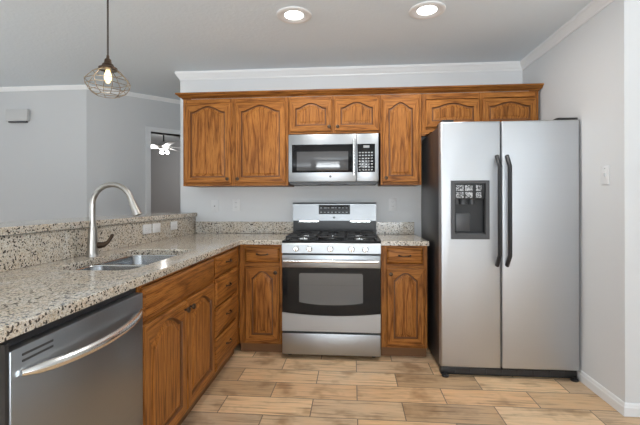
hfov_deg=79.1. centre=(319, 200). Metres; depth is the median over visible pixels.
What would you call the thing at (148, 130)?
door frame
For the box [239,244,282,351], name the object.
base cabinet
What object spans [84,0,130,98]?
pendant lamp
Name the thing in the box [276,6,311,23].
recessed light
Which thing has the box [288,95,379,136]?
upper cabinet
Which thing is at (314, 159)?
microwave
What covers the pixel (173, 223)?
wall outlet
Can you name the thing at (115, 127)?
wall
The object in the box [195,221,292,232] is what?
backsplash
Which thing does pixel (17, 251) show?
backsplash
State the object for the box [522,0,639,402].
wall
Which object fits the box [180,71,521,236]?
wall
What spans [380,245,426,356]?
base cabinet
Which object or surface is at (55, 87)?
trim
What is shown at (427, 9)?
recessed light
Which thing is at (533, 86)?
crown molding
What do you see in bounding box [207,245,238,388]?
base cabinet
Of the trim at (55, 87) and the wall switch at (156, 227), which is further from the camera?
the trim at (55, 87)
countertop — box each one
[0,233,290,342]
[376,234,428,245]
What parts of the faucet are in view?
handle, spout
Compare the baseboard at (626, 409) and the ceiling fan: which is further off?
the ceiling fan
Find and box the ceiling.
[0,0,591,140]
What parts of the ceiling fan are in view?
motor, blade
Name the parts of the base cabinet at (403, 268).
drawer, panel, door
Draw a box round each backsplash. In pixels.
[0,217,195,271]
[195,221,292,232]
[376,222,413,233]
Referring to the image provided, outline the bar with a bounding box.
[0,213,196,235]
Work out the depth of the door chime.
4.18 m
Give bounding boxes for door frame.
[145,126,179,212]
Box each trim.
[0,85,179,103]
[175,0,613,79]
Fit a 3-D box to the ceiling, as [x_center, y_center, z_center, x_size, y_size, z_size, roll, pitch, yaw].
[-0.844,-1.291,2.468,9.200,0.100,11.100,0,0,5]
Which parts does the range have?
knob, knob, knob, handle, oven door, door glass, drawer, control panel, knob, knob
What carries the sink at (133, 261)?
in the countertop at (35, 296)
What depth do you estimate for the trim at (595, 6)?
3.55 m
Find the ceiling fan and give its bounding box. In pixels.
[151,135,179,153]
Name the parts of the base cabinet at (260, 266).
drawer, door, panel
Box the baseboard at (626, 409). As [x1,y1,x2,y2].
[577,369,639,416]
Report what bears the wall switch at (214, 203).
attached to the wall at (257, 204)
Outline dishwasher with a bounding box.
[0,288,142,424]
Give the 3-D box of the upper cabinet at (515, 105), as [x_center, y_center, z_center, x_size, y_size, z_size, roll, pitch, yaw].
[1.327,-0.717,3.355,0.935,0.350,0.359,0,0,5]
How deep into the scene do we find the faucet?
2.17 m
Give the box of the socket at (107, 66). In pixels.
[98,55,117,72]
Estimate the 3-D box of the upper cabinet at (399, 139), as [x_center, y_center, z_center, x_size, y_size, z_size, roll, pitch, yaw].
[0.690,-0.510,3.394,0.338,0.760,0.389,0,0,5]
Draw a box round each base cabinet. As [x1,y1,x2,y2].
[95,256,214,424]
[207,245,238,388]
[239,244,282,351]
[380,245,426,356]
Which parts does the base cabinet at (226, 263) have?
drawer, drawer, drawer, drawer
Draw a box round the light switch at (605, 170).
[601,165,609,184]
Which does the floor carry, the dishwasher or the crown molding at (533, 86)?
the dishwasher
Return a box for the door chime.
[6,109,29,122]
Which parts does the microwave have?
door, handle, control panel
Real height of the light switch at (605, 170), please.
0.116 m
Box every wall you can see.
[0,89,86,221]
[86,89,179,216]
[151,141,180,212]
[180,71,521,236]
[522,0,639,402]
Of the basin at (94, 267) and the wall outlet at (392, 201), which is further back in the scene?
the wall outlet at (392, 201)
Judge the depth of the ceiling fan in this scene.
6.61 m
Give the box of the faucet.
[86,182,141,256]
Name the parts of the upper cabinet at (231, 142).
door, panel, door, panel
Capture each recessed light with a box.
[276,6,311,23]
[409,1,445,18]
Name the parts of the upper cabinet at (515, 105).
door, panel, panel, door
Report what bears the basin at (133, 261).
in the sink at (133, 261)
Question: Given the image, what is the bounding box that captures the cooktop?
[282,231,380,243]
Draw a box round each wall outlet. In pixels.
[143,224,151,234]
[171,221,176,229]
[233,199,239,210]
[389,198,396,210]
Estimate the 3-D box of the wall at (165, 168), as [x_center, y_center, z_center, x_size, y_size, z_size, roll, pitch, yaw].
[-1.385,-0.011,7.943,7.000,2.459,0.120,0,0,5]
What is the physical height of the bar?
0.035 m
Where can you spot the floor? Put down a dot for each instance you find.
(252, 388)
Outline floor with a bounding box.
[181,343,639,424]
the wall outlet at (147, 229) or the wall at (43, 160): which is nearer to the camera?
the wall outlet at (147, 229)
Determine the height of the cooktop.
0.052 m
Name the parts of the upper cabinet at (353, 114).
door, panel, panel, door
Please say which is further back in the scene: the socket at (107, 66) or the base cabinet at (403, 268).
the base cabinet at (403, 268)
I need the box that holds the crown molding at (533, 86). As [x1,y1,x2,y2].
[175,83,543,99]
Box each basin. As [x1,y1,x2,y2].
[76,265,160,287]
[99,255,191,277]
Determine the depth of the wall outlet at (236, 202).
3.71 m
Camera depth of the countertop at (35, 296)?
1.58 m
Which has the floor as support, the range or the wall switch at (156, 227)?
the range
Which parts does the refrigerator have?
freezer door, dispenser panel, handle, handle, fridge door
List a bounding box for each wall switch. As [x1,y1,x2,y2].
[152,223,160,232]
[211,200,217,211]
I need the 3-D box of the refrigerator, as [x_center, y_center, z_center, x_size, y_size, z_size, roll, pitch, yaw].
[1.317,0.326,2.996,0.909,1.774,0.870,0,0,5]
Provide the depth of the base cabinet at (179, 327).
1.94 m
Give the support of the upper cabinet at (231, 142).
attached to the wall at (257, 204)
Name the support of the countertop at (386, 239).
on the base cabinet at (403, 268)
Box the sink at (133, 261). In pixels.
[76,255,191,287]
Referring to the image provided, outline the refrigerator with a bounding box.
[421,117,578,381]
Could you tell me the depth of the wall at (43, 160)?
4.20 m
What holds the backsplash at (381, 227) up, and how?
attached to the wall at (257, 204)
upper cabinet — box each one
[183,97,293,186]
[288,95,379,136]
[378,94,420,186]
[421,91,537,136]
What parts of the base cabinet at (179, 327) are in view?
door, panel, frame, door, panel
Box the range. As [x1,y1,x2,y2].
[282,202,380,357]
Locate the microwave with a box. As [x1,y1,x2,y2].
[288,133,378,185]
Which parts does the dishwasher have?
panel, handle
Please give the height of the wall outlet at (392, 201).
0.116 m

